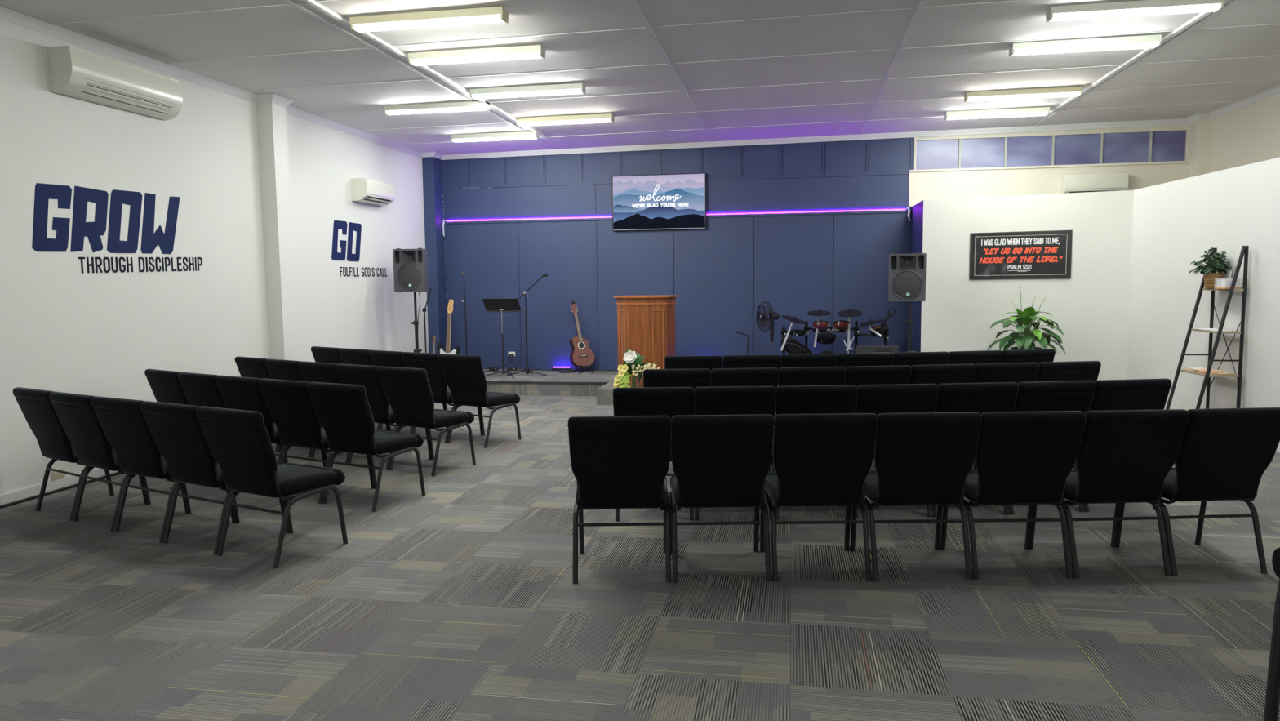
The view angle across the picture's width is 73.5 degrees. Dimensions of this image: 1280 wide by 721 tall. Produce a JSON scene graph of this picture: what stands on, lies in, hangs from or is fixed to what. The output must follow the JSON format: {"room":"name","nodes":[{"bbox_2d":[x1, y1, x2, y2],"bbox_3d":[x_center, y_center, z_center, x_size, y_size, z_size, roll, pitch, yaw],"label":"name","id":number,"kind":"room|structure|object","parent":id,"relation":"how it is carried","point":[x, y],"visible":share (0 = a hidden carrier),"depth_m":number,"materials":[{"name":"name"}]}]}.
{"room":"church","nodes":[
{"label":"church","id":0,"kind":"room"},
{"bbox_2d":[0,18,447,494],"bbox_3d":[-4.753,-0.758,5.590,0.385,3.750,16.650,0,5,10],"label":"wall","id":1,"kind":"structure","parent":0,"point":[262,188],"depth_m":8.21,"materials":[{"name":"white paint"}]},
{"bbox_2d":[0,467,121,508],"bbox_3d":[-4.656,1.080,5.584,0.194,0.090,16.330,0,5,10],"label":"baseboard","id":2,"kind":"structure","parent":1,"relation":"attached to","point":[15,495],"depth_m":6.60,"materials":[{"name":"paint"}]},
{"bbox_2d":[47,45,182,119],"bbox_3d":[-4.349,-2.300,7.193,0.211,0.338,1.220,0,5,10],"label":"air conditioner","id":3,"kind":"object","parent":1,"relation":"attached to","point":[75,73],"visible":1,"depth_m":7.00,"materials":[{"name":"beige plastic"}]},
{"bbox_2d":[81,84,171,114],"bbox_3d":[-4.293,-2.188,7.212,0.056,0.058,0.939,0,5,10],"label":"outlet","id":4,"kind":"object","parent":3,"relation":"attached to","point":[100,91],"depth_m":7.17,"materials":[{"name":"plastic"}]},
{"bbox_2d":[31,182,202,273],"bbox_3d":[-4.423,-1.109,7.388,0.005,0.717,1.896,0,5,10],"label":"wall lettering","id":5,"kind":"object","parent":1,"relation":"attached to","point":[81,228],"depth_m":7.15,"materials":[{"name":"paint"}]},
{"bbox_2d":[0,6,444,159],"bbox_3d":[-4.642,-2.431,5.412,0.253,0.070,16.650,0,5,10],"label":"trim","id":6,"kind":"structure","parent":1,"relation":"attached to","point":[7,15],"depth_m":8.01,"materials":[{"name":"paint"}]},
{"bbox_2d":[331,220,386,276],"bbox_3d":[-3.713,-1.467,11.394,0.005,0.706,1.476,0,5,10],"label":"wall lettering","id":7,"kind":"object","parent":1,"relation":"attached to","point":[338,224],"depth_m":11.10,"materials":[{"name":"paint"}]},
{"bbox_2d":[351,177,395,205],"bbox_3d":[-3.574,-2.258,11.522,0.229,0.291,0.790,0,5,10],"label":"air conditioner","id":8,"kind":"object","parent":1,"relation":"attached to","point":[364,190],"visible":1,"depth_m":11.30,"materials":[{"name":"beige plastic"}]},
{"bbox_2d":[0,395,1279,720],"bbox_3d":[0.743,1.192,4.801,11.500,0.120,17.050,0,5,10],"label":"floor","id":9,"kind":"structure","parent":0,"point":[460,600],"depth_m":4.14,"materials":[{"name":"carpet"}]},
{"bbox_2d":[13,386,146,520],"bbox_3d":[-3.975,0.619,6.120,0.524,0.899,0.622,3,6,32],"label":"chair","id":10,"kind":"object","parent":9,"relation":"on","point":[36,406],"visible":0.53,"depth_m":5.89,"materials":[{"name":"black fabric"}]},
{"bbox_2d":[48,391,186,531],"bbox_3d":[-3.531,0.639,5.845,0.524,0.899,0.622,3,6,31],"label":"chair","id":11,"kind":"object","parent":9,"relation":"on","point":[76,413],"visible":0.51,"depth_m":5.61,"materials":[{"name":"black fabric"}]},
{"bbox_2d":[90,395,235,542],"bbox_3d":[-3.085,0.658,5.585,0.524,0.899,0.622,2,6,29],"label":"chair","id":12,"kind":"object","parent":9,"relation":"on","point":[123,422],"visible":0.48,"depth_m":5.35,"materials":[{"name":"black fabric"}]},
{"bbox_2d":[144,368,189,404],"bbox_3d":[-3.758,0.505,7.322,0.524,0.899,0.622,3,6,34],"label":"chair","id":13,"kind":"object","parent":9,"relation":"on","point":[166,386],"visible":0.21,"depth_m":7.05,"materials":[{"name":"black fabric"}]},
{"bbox_2d":[140,400,288,555],"bbox_3d":[-2.625,0.676,5.332,0.524,0.899,0.622,2,6,29],"label":"chair","id":14,"kind":"object","parent":9,"relation":"on","point":[176,430],"visible":0.57,"depth_m":5.10,"materials":[{"name":"black fabric"}]},
{"bbox_2d":[177,372,284,462],"bbox_3d":[-3.325,0.526,7.034,0.524,0.899,0.622,3,6,33],"label":"chair","id":15,"kind":"object","parent":9,"relation":"on","point":[200,389],"visible":0.2,"depth_m":6.76,"materials":[{"name":"black fabric"}]},
{"bbox_2d":[234,355,278,451],"bbox_3d":[-3.549,0.396,8.471,0.524,0.899,0.622,3,7,36],"label":"chair","id":16,"kind":"object","parent":9,"relation":"on","point":[255,367],"visible":0.1,"depth_m":8.19,"materials":[{"name":"black fabric"}]},
{"bbox_2d":[215,375,325,466],"bbox_3d":[-2.886,0.546,6.760,0.524,0.899,0.622,2,6,31],"label":"chair","id":17,"kind":"object","parent":9,"relation":"on","point":[239,393],"visible":0.36,"depth_m":6.49,"materials":[{"name":"black fabric"}]},
{"bbox_2d":[195,405,347,568],"bbox_3d":[-2.164,0.694,5.080,0.524,0.899,0.622,2,6,29],"label":"chair","id":18,"kind":"object","parent":9,"relation":"on","point":[239,441],"visible":1,"depth_m":4.88,"materials":[{"name":"black fabric"}]},
{"bbox_2d":[264,358,311,457],"bbox_3d":[-3.124,0.419,8.168,0.524,0.899,0.622,3,6,35],"label":"chair","id":19,"kind":"object","parent":9,"relation":"on","point":[277,369],"visible":0.16,"depth_m":7.89,"materials":[{"name":"black fabric"}]},
{"bbox_2d":[258,378,373,502],"bbox_3d":[-2.436,0.565,6.498,0.524,0.899,0.622,2,6,29],"label":"chair","id":20,"kind":"object","parent":9,"relation":"on","point":[289,403],"visible":0.61,"depth_m":6.27,"materials":[{"name":"black fabric"}]},
{"bbox_2d":[311,346,342,364],"bbox_3d":[-3.286,0.278,9.709,0.524,0.899,0.622,3,7,37],"label":"chair","id":21,"kind":"object","parent":9,"relation":"on","point":[321,354],"visible":0.2,"depth_m":9.43,"materials":[{"name":"black fabric"}]},
{"bbox_2d":[297,360,389,462],"bbox_3d":[-2.694,0.441,7.876,0.524,0.899,0.622,3,6,33],"label":"chair","id":22,"kind":"object","parent":9,"relation":"on","point":[311,371],"visible":0.2,"depth_m":7.60,"materials":[{"name":"black fabric"}]},
{"bbox_2d":[338,347,380,430],"bbox_3d":[-2.866,0.301,9.396,0.524,0.899,0.622,3,7,36],"label":"chair","id":23,"kind":"object","parent":9,"relation":"on","point":[348,356],"visible":0.16,"depth_m":9.12,"materials":[{"name":"black fabric"}]},
{"bbox_2d":[306,382,425,511],"bbox_3d":[-1.980,0.583,6.247,0.524,0.899,0.622,2,6,28],"label":"chair","id":24,"kind":"object","parent":9,"relation":"on","point":[344,411],"visible":0.99,"depth_m":6.04,"materials":[{"name":"black fabric"}]},
{"bbox_2d":[335,363,431,469],"bbox_3d":[-2.256,0.461,7.595,0.524,0.899,0.622,3,6,32],"label":"chair","id":25,"kind":"object","parent":9,"relation":"on","point":[366,375],"visible":0.44,"depth_m":7.33,"materials":[{"name":"black fabric"}]},
{"bbox_2d":[368,350,447,433],"bbox_3d":[-2.443,0.325,9.090,0.524,0.899,0.622,3,7,35],"label":"chair","id":26,"kind":"object","parent":9,"relation":"on","point":[378,357],"visible":0.16,"depth_m":8.81,"materials":[{"name":"black fabric"}]},
{"bbox_2d":[410,291,422,352],"bbox_3d":[-3.041,-0.232,11.902,0.646,1.492,0.618,0,5,10],"label":"speaker stand","id":27,"kind":"object","parent":9,"relation":"on","point":[415,322],"visible":0.46,"depth_m":11.81,"materials":[{"name":"black metal"}]},
{"bbox_2d":[392,248,428,292],"bbox_3d":[-3.117,-1.237,11.795,0.430,0.597,0.365,0,5,5],"label":"loudspeaker","id":28,"kind":"object","parent":27,"relation":"on","point":[410,265],"visible":1,"depth_m":11.63,"materials":[{"name":"black plastic"}]},
{"bbox_2d":[397,265,420,288],"bbox_3d":[-3.131,-1.130,11.631,0.332,0.332,0.009,0,5,5],"label":"grille","id":29,"kind":"object","parent":28,"relation":"attached to","point":[408,276],"depth_m":11.63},
{"bbox_2d":[377,366,475,475],"bbox_3d":[-1.811,0.481,7.324,0.524,0.899,0.622,2,6,31],"label":"chair","id":30,"kind":"object","parent":9,"relation":"on","point":[407,390],"visible":0.98,"depth_m":7.12,"materials":[{"name":"black fabric"}]},
{"bbox_2d":[401,351,482,443],"bbox_3d":[-2.016,0.347,8.794,0.524,0.899,0.622,3,6,34],"label":"chair","id":31,"kind":"object","parent":9,"relation":"on","point":[429,362],"visible":0.51,"depth_m":8.53,"materials":[{"name":"black fabric"}]},
{"bbox_2d":[438,353,521,448],"bbox_3d":[-1.581,0.368,8.509,0.524,0.899,0.622,3,6,33],"label":"chair","id":32,"kind":"object","parent":9,"relation":"on","point":[464,377],"visible":0.98,"depth_m":8.30,"materials":[{"name":"black fabric"}]},
{"bbox_2d":[447,368,618,404],"bbox_3d":[0.130,0.361,12.096,7.335,0.199,2.375,0,5,10],"label":"stage platform","id":33,"kind":"object","parent":9,"relation":"on","point":[599,384],"visible":0.33,"depth_m":12.03,"materials":[{"name":"carpet"}]},
{"bbox_2d":[437,299,459,354],"bbox_3d":[-2.936,-0.363,13.099,0.380,1.138,0.138,1,6,17],"label":"electric guitar","id":34,"kind":"object","parent":33,"relation":"on","point":[450,308],"visible":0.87,"depth_m":13.08,"materials":[{"name":"black paint"}]},
{"bbox_2d":[482,297,521,377],"bbox_3d":[-2.006,-0.338,12.592,0.544,1.150,0.482,0,5,10],"label":"music stand","id":35,"kind":"object","parent":33,"relation":"on","point":[494,304],"visible":0.93,"depth_m":12.51,"materials":[{"name":"black metal"}]},
{"bbox_2d":[576,364,593,373],"bbox_3d":[-0.841,0.117,13.085,0.264,0.123,0.389,-2,5,-10],"label":"guitar stand","id":36,"kind":"object","parent":33,"relation":"on","point":[588,366],"visible":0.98,"depth_m":13.02,"materials":[{"name":"black plastic"}]},
{"bbox_2d":[569,303,595,367],"bbox_3d":[-0.915,-0.384,13.203,0.380,0.977,0.276,-4,6,-29],"label":"acoustic guitar","id":37,"kind":"object","parent":36,"relation":"on","point":[581,353],"visible":0.99,"depth_m":13.16,"materials":[{"name":"red wood"}]},
{"bbox_2d":[613,295,678,386],"bbox_3d":[0.054,-0.244,11.114,0.780,1.188,0.478,2,6,24],"label":"lectern","id":38,"kind":"object","parent":33,"relation":"on","point":[646,324],"visible":0.62,"depth_m":10.91,"materials":[{"name":"brown wood"}]},
{"bbox_2d":[755,301,779,355],"bbox_3d":[1.886,-0.312,12.277,0.398,1.066,0.414,-2,5,-9],"label":"pedestal fan","id":39,"kind":"object","parent":33,"relation":"on","point":[763,318],"visible":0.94,"depth_m":12.24,"materials":[{"name":"black plastic"}]},
{"bbox_2d":[781,336,814,354],"bbox_3d":[2.328,-0.082,12.241,0.620,0.523,0.194,0,5,10],"label":"stage monitor speaker","id":40,"kind":"object","parent":33,"relation":"on","point":[793,346],"visible":0.55,"depth_m":12.18,"materials":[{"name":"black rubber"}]},
{"bbox_2d":[780,308,898,355],"bbox_3d":[2.747,-0.239,11.902,1.562,0.963,0.878,0,5,10],"label":"drum kit","id":41,"kind":"object","parent":33,"relation":"on","point":[841,326],"visible":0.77,"depth_m":11.75,"materials":[{"name":"black metal"}]},
{"bbox_2d":[855,345,897,353],"bbox_3d":[3.121,0.047,11.335,0.540,0.495,0.338,1,5,14],"label":"floor monitor","id":42,"kind":"object","parent":33,"relation":"on","point":[859,348],"visible":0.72,"depth_m":11.18,"materials":[{"name":"black plastic"}]},
{"bbox_2d":[568,415,671,582],"bbox_3d":[-0.100,0.706,4.685,0.524,0.899,0.622,-1,5,0],"label":"chair","id":43,"kind":"object","parent":9,"relation":"on","point":[617,461],"visible":1,"depth_m":4.43,"materials":[{"name":"black fabric"}]},
{"bbox_2d":[613,349,659,387],"bbox_3d":[-0.048,0.234,10.542,0.562,0.746,0.309,-1,5,-3],"label":"flower arrangement","id":44,"kind":"object","parent":9,"relation":"on","point":[633,362],"visible":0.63,"depth_m":10.49,"materials":[{"name":"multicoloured plant"}]},
{"bbox_2d":[613,386,693,520],"bbox_3d":[0.095,0.595,5.845,0.524,0.899,0.622,-1,5,1],"label":"chair","id":45,"kind":"object","parent":9,"relation":"on","point":[670,402],"visible":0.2,"depth_m":5.52,"materials":[{"name":"black fabric"}]},
{"bbox_2d":[643,368,710,414],"bbox_3d":[0.295,0.488,6.973,0.524,0.899,0.622,-1,5,1],"label":"chair","id":46,"kind":"object","parent":9,"relation":"on","point":[693,378],"visible":0.17,"depth_m":6.64,"materials":[{"name":"black fabric"}]},
{"bbox_2d":[664,355,722,386],"bbox_3d":[0.498,0.379,8.118,0.524,0.899,0.622,-1,5,2],"label":"chair","id":47,"kind":"object","parent":9,"relation":"on","point":[711,362],"visible":0.15,"depth_m":7.78,"materials":[{"name":"black fabric"}]},
{"bbox_2d":[669,413,773,582],"bbox_3d":[0.426,0.699,4.682,0.524,0.899,0.622,-1,5,0],"label":"chair","id":48,"kind":"object","parent":9,"relation":"on","point":[718,460],"visible":1,"depth_m":4.43,"materials":[{"name":"black fabric"}]},
{"bbox_2d":[693,386,775,519],"bbox_3d":[0.619,0.590,5.838,0.524,0.899,0.622,-1,5,1],"label":"chair","id":49,"kind":"object","parent":9,"relation":"on","point":[718,400],"visible":0.28,"depth_m":5.51,"materials":[{"name":"black fabric"}]},
{"bbox_2d":[711,367,778,455],"bbox_3d":[0.814,0.482,6.972,0.524,0.899,0.622,-1,5,-1],"label":"chair","id":50,"kind":"object","parent":9,"relation":"on","point":[767,376],"visible":0.24,"depth_m":6.64,"materials":[{"name":"black fabric"}]},
{"bbox_2d":[722,354,780,411],"bbox_3d":[1.015,0.373,8.115,0.524,0.899,0.622,-1,5,-1],"label":"chair","id":51,"kind":"object","parent":9,"relation":"on","point":[729,361],"visible":0.18,"depth_m":7.78,"materials":[{"name":"black fabric"}]},
{"bbox_2d":[774,353,837,408],"bbox_3d":[1.533,0.365,8.132,0.524,0.899,0.622,-1,5,-3],"label":"chair","id":52,"kind":"object","parent":9,"relation":"on","point":[825,359],"visible":0.18,"depth_m":7.80,"materials":[{"name":"black fabric"}]},
{"bbox_2d":[773,366,845,427],"bbox_3d":[1.332,0.474,6.989,0.524,0.899,0.622,-1,5,-3],"label":"chair","id":53,"kind":"object","parent":9,"relation":"on","point":[816,375],"visible":0.13,"depth_m":6.66,"materials":[{"name":"black fabric"}]},
{"bbox_2d":[770,384,857,519],"bbox_3d":[1.142,0.583,5.837,0.524,0.899,0.622,-1,5,0],"label":"chair","id":54,"kind":"object","parent":9,"relation":"on","point":[791,399],"visible":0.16,"depth_m":5.51,"materials":[{"name":"black fabric"}]},
{"bbox_2d":[760,413,878,581],"bbox_3d":[0.953,0.693,4.679,0.524,0.899,0.622,-1,5,0],"label":"chair","id":55,"kind":"object","parent":9,"relation":"on","point":[820,460],"visible":0.97,"depth_m":4.44,"materials":[{"name":"black fabric"}]},
{"bbox_2d":[836,352,893,375],"bbox_3d":[2.050,0.356,8.168,0.524,0.899,0.622,-1,5,-5],"label":"chair","id":56,"kind":"object","parent":9,"relation":"on","point":[845,360],"visible":0.17,"depth_m":7.83,"materials":[{"name":"black fabric"}]},
{"bbox_2d":[844,364,911,408],"bbox_3d":[1.851,0.465,7.022,0.524,0.899,0.622,-1,5,-4],"label":"chair","id":57,"kind":"object","parent":9,"relation":"on","point":[901,374],"visible":0.12,"depth_m":6.69,"materials":[{"name":"black fabric"}]},
{"bbox_2d":[855,383,938,518],"bbox_3d":[1.662,0.576,5.848,0.524,0.899,0.622,-1,5,-2],"label":"chair","id":58,"kind":"object","parent":9,"relation":"on","point":[877,399],"visible":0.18,"depth_m":5.53,"materials":[{"name":"black fabric"}]},
{"bbox_2d":[904,301,915,352],"bbox_3d":[3.343,-0.104,10.667,0.646,1.312,0.618,-2,5,-10],"label":"speaker stand","id":59,"kind":"object","parent":9,"relation":"on","point":[908,321],"visible":0.42,"depth_m":10.56,"materials":[{"name":"black metal"}]},
{"bbox_2d":[888,252,926,302],"bbox_3d":[3.285,-1.021,10.558,0.430,0.597,0.365,1,6,16],"label":"loudspeaker","id":60,"kind":"object","parent":59,"relation":"on","point":[907,272],"visible":1,"depth_m":10.40,"materials":[{"name":"black plastic"}]},
{"bbox_2d":[893,271,920,298],"bbox_3d":[3.238,-0.914,10.400,0.332,0.332,0.009,1,6,16],"label":"grille","id":61,"kind":"object","parent":60,"relation":"attached to","point":[906,285],"depth_m":10.40,"materials":[{"name":"metal"}]},
{"bbox_2d":[849,412,982,580],"bbox_3d":[1.479,0.687,4.675,0.524,0.899,0.622,-1,5,0],"label":"chair","id":62,"kind":"object","parent":9,"relation":"on","point":[921,458],"visible":0.87,"depth_m":4.43,"materials":[{"name":"black fabric"}]},
{"bbox_2d":[893,351,949,366],"bbox_3d":[2.570,0.345,8.217,0.524,0.899,0.622,-1,5,-6],"label":"chair","id":63,"kind":"object","parent":9,"relation":"on","point":[911,358],"visible":0.2,"depth_m":7.88,"materials":[{"name":"black fabric"}]},
{"bbox_2d":[909,364,976,385],"bbox_3d":[2.371,0.454,7.067,0.524,0.899,0.622,-1,5,-5],"label":"chair","id":64,"kind":"object","parent":9,"relation":"on","point":[938,374],"visible":0.23,"depth_m":6.74,"materials":[{"name":"black fabric"}]},
{"bbox_2d":[931,382,1018,516],"bbox_3d":[2.182,0.568,5.872,0.524,0.899,0.622,-1,5,-3],"label":"chair","id":65,"kind":"object","parent":9,"relation":"on","point":[980,397],"visible":0.22,"depth_m":5.55,"materials":[{"name":"black fabric"}]},
{"bbox_2d":[947,350,1003,364],"bbox_3d":[3.087,0.333,8.277,0.524,0.899,0.622,-1,5,-7],"label":"chair","id":66,"kind":"object","parent":9,"relation":"on","point":[975,357],"visible":0.12,"depth_m":7.94,"materials":[{"name":"black fabric"}]},
{"bbox_2d":[971,362,1039,468],"bbox_3d":[2.891,0.443,7.121,0.524,0.899,0.622,-1,5,-6],"label":"chair","id":67,"kind":"object","parent":9,"relation":"on","point":[1017,372],"visible":0.16,"depth_m":6.79,"materials":[{"name":"black fabric"}]},
{"bbox_2d":[940,410,1086,579],"bbox_3d":[2.004,0.681,4.671,0.524,0.899,0.622,-1,5,0],"label":"chair","id":68,"kind":"object","parent":9,"relation":"on","point":[1028,458],"visible":0.88,"depth_m":4.43,"materials":[{"name":"black fabric"}]},
{"bbox_2d":[986,284,1065,353],"bbox_3d":[4.678,-0.179,10.397,0.886,1.480,0.965,0,5,10],"label":"peace lily","id":69,"kind":"object","parent":9,"relation":"on","point":[1026,317],"visible":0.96,"depth_m":10.27,"materials":[{"name":"green plant"}]},
{"bbox_2d":[1011,301,1021,333],"bbox_3d":[4.563,-0.426,10.376,0.167,0.581,0.028,0,5,7],"label":"flower","id":70,"kind":"object","parent":69,"relation":"on","point":[1019,313],"depth_m":10.36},
{"bbox_2d":[1032,297,1046,337],"bbox_3d":[4.799,-0.445,10.333,0.172,0.621,0.026,1,5,14],"label":"flower","id":71,"kind":"object","parent":69,"relation":"on","point":[1043,300],"depth_m":10.31,"materials":[{"name":"plant"}]},
{"bbox_2d":[1000,348,1055,363],"bbox_3d":[3.606,0.320,8.347,0.524,0.899,0.622,-1,5,-8],"label":"chair","id":72,"kind":"object","parent":9,"relation":"on","point":[1038,356],"visible":0.2,"depth_m":8.02,"materials":[{"name":"black fabric"}]},
{"bbox_2d":[1008,380,1096,514],"bbox_3d":[2.700,0.558,5.910,0.524,0.899,0.622,-1,5,-5],"label":"chair","id":73,"kind":"object","parent":9,"relation":"on","point":[1068,395],"visible":0.25,"depth_m":5.59,"materials":[{"name":"black fabric"}]},
{"bbox_2d":[1035,360,1101,381],"bbox_3d":[3.411,0.431,7.182,0.524,0.899,0.622,-1,5,-7],"label":"chair","id":74,"kind":"object","parent":9,"relation":"on","point":[1077,370],"visible":0.17,"depth_m":6.86,"materials":[{"name":"black fabric"}]},
{"bbox_2d":[1029,408,1189,577],"bbox_3d":[2.523,0.674,4.677,0.524,0.899,0.622,-1,5,-2],"label":"chair","id":75,"kind":"object","parent":9,"relation":"on","point":[1124,455],"visible":0.82,"depth_m":4.43,"materials":[{"name":"black fabric"}]},
{"bbox_2d":[1083,377,1171,511],"bbox_3d":[3.220,0.547,5.959,0.524,0.899,0.622,-1,5,-6],"label":"chair","id":76,"kind":"object","parent":9,"relation":"on","point":[1135,393],"visible":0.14,"depth_m":5.64,"materials":[{"name":"black fabric"}]},
{"bbox_2d":[1115,407,1279,576],"bbox_3d":[3.043,0.666,4.698,0.524,0.899,0.622,-1,5,-3],"label":"chair","id":77,"kind":"object","parent":9,"relation":"on","point":[1224,454],"visible":0.83,"depth_m":4.46,"materials":[{"name":"black fabric"}]},
{"bbox_2d":[1165,245,1248,410],"bbox_3d":[5.473,-0.177,8.351,0.480,1.842,0.561,0,5,10],"label":"ladder shelf","id":78,"kind":"object","parent":9,"relation":"on","point":[1244,251],"visible":0.77,"depth_m":8.12,"materials":[{"name":"wood"}]},
{"bbox_2d":[1188,248,1232,288],"bbox_3d":[5.564,-0.897,8.384,0.306,0.385,0.384,0,5,10],"label":"plant","id":79,"kind":"object","parent":78,"relation":"on","point":[1211,277],"visible":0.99,"depth_m":8.33,"materials":[{"name":"green plant"}]},
{"bbox_2d":[1203,272,1223,288],"bbox_3d":[5.605,-0.781,8.388,0.167,0.152,0.167,0,5,10],"label":"basket","id":80,"kind":"object","parent":78,"relation":"on","point":[1211,279],"depth_m":8.33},
{"bbox_2d":[1263,546,1279,720],"bbox_3d":[2.397,0.839,2.470,0.742,0.978,0.729,0,5,8],"label":"chair","id":81,"kind":"object","parent":9,"relation":"on","point":[1272,698],"visible":1,"depth_m":2.82,"materials":[{"name":"black fabric"}]},
{"bbox_2d":[0,0,1279,155],"bbox_3d":[0.697,-2.562,4.453,11.500,0.253,17.050,0,5,10],"label":"ceiling","id":82,"kind":"structure","parent":0,"point":[667,71],"depth_m":8.09,"materials":[{"name":"white paint"}]},
{"bbox_2d":[302,0,548,138],"bbox_3d":[-2.251,-2.621,6.729,0.040,0.026,10.900,0,5,10],"label":"cable conduit","id":83,"kind":"object","parent":82,"relation":"attached to","point":[312,2],"visible":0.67,"depth_m":7.52,"materials":[{"name":"plastic"}]},
{"bbox_2d":[349,6,508,33],"bbox_3d":[-1.607,-2.584,6.527,1.222,0.088,0.148,0,5,10],"label":"fluorescent light","id":84,"kind":"object","parent":82,"relation":"attached to","point":[493,15],"visible":1,"depth_m":6.48,"materials":[{"name":"plastic"}]},
{"bbox_2d":[383,100,489,115],"bbox_3d":[-2.314,-2.865,9.757,1.222,0.088,0.148,0,5,10],"label":"fluorescent light","id":85,"kind":"object","parent":82,"relation":"attached to","point":[389,110],"visible":1,"depth_m":9.71,"materials":[{"name":"white plastic"}]},
{"bbox_2d":[408,44,545,66],"bbox_3d":[-1.442,-2.683,7.569,1.222,0.088,0.148,0,5,10],"label":"fluorescent light","id":86,"kind":"object","parent":82,"relation":"attached to","point":[534,51],"visible":1,"depth_m":7.52,"materials":[{"name":"white plastic"}]},
{"bbox_2d":[450,131,539,142],"bbox_3d":[-1.984,-3.052,11.731,1.222,0.088,0.148,0,5,10],"label":"fluorescent light","id":87,"kind":"object","parent":82,"relation":"attached to","point":[526,135],"visible":1,"depth_m":11.68,"materials":[{"name":"white plastic"}]},
{"bbox_2d":[469,83,585,100],"bbox_3d":[-1.182,-2.820,9.010,1.222,0.088,0.148,0,5,10],"label":"fluorescent light","id":88,"kind":"object","parent":82,"relation":"attached to","point":[571,88],"visible":1,"depth_m":8.96,"materials":[{"name":"white plastic"}]},
{"bbox_2d":[515,113,614,127],"bbox_3d":[-0.930,-2.974,10.633,1.222,0.088,0.148,0,5,10],"label":"fluorescent light","id":89,"kind":"object","parent":82,"relation":"attached to","point":[605,117],"visible":1,"depth_m":10.58,"materials":[{"name":"plastic"}]},
{"bbox_2d":[944,106,1049,120],"bbox_3d":[4.481,-3.100,10.794,1.222,0.088,0.148,0,5,10],"label":"fluorescent light","id":90,"kind":"object","parent":82,"relation":"attached to","point":[1044,111],"visible":1,"depth_m":10.74,"materials":[{"name":"white plastic"}]},
{"bbox_2d":[964,86,1082,102],"bbox_3d":[4.306,-2.993,9.662,1.222,0.088,0.148,0,5,10],"label":"fluorescent light","id":91,"kind":"object","parent":82,"relation":"attached to","point":[1077,91],"visible":1,"depth_m":9.61,"materials":[{"name":"plastic"}]},
{"bbox_2d":[1008,34,1161,57],"bbox_3d":[3.955,-2.802,7.652,1.222,0.088,0.148,0,5,10],"label":"fluorescent light","id":92,"kind":"object","parent":82,"relation":"attached to","point":[1153,42],"visible":1,"depth_m":7.60,"materials":[{"name":"white plastic"}]},
{"bbox_2d":[1045,0,1224,22],"bbox_3d":[3.802,-2.704,6.617,1.222,0.088,0.148,0,5,10],"label":"fluorescent light","id":93,"kind":"object","parent":82,"relation":"attached to","point":[1145,7],"visible":1,"depth_m":6.58,"materials":[{"name":"white plastic"}]},
{"bbox_2d":[1049,0,1231,113],"bbox_3d":[4.286,-2.650,5.567,0.040,0.026,10.900,0,5,10],"label":"cable conduit","id":94,"kind":"object","parent":82,"relation":"attached to","point":[1201,15],"visible":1,"depth_m":8.20,"materials":[{"name":"plastic"}]},
{"bbox_2d":[441,124,1188,369],"bbox_3d":[2.179,-1.517,12.855,11.100,3.750,0.255,0,5,10],"label":"wall","id":95,"kind":"structure","parent":0,"point":[720,273],"depth_m":12.96,"materials":[{"name":"blue paint"}]},
{"bbox_2d":[611,173,706,231],"bbox_3d":[0.287,-2.392,12.978,1.440,0.825,0.074,0,5,10],"label":"television","id":96,"kind":"object","parent":95,"relation":"attached to","point":[664,201],"visible":1,"depth_m":12.94,"materials":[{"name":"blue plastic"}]},
{"bbox_2d":[442,207,911,236],"bbox_3d":[0.386,-2.085,12.991,7.139,0.271,0.079,0,5,10],"label":"light strip","id":97,"kind":"object","parent":95,"relation":"attached to","point":[908,208],"visible":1,"depth_m":12.84,"materials":[{"name":"purple"}]},
{"bbox_2d":[440,118,1189,159],"bbox_3d":[2.163,-3.224,12.596,10.775,0.168,0.050,0,5,10],"label":"trim","id":98,"kind":"structure","parent":95,"relation":"attached to","point":[1180,121],"depth_m":12.49,"materials":[{"name":"paint"}]},
{"bbox_2d":[915,130,1186,169],"bbox_3d":[5.725,-2.943,12.058,3.542,0.428,0.060,0,5,10],"label":"window","id":99,"kind":"structure","parent":95,"relation":"in","point":[1151,146],"depth_m":12.05,"materials":[{"name":"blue glass"}]},
{"bbox_2d":[1060,171,1128,193],"bbox_3d":[6.267,-2.424,11.835,0.800,0.316,0.204,0,5,10],"label":"air conditioner","id":100,"kind":"object","parent":95,"relation":"attached to","point":[1098,181],"visible":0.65,"depth_m":11.74,"materials":[{"name":"beige plastic"}]},
{"bbox_2d":[911,157,1279,453],"bbox_3d":[5.396,-0.658,9.431,1.949,2.595,6.784,-2,6,-17],"label":"wall partition","id":101,"kind":"structure","parent":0,"point":[1126,304],"depth_m":10.28,"materials":[{"name":"white paint"}]},
{"bbox_2d":[968,230,1072,279],"bbox_3d":[4.817,-1.334,10.884,1.180,0.596,0.019,2,6,24],"label":"poster","id":102,"kind":"object","parent":101,"relation":"attached to","point":[1026,255],"visible":1,"depth_m":10.87,"materials":[{"name":"black paper"}]},
{"bbox_2d":[979,246,1062,263],"bbox_3d":[4.823,-1.334,10.877,0.972,0.195,0.002,2,6,24],"label":"print","id":103,"kind":"object","parent":102,"relation":"attached to","point":[988,255],"depth_m":10.87},
{"bbox_2d":[1186,93,1279,177],"bbox_3d":[6.213,-0.736,3.648,0.340,3.800,16.650,0,5,10],"label":"wall","id":104,"kind":"structure","parent":0,"point":[1250,134],"depth_m":10.70,"materials":[{"name":"beige paint"}]},
{"bbox_2d":[1186,84,1279,123],"bbox_3d":[6.060,-2.478,3.510,0.208,0.069,16.650,0,5,10],"label":"trim","id":105,"kind":"structure","parent":104,"relation":"attached to","point":[1276,90],"depth_m":10.63,"materials":[{"name":"paint"}]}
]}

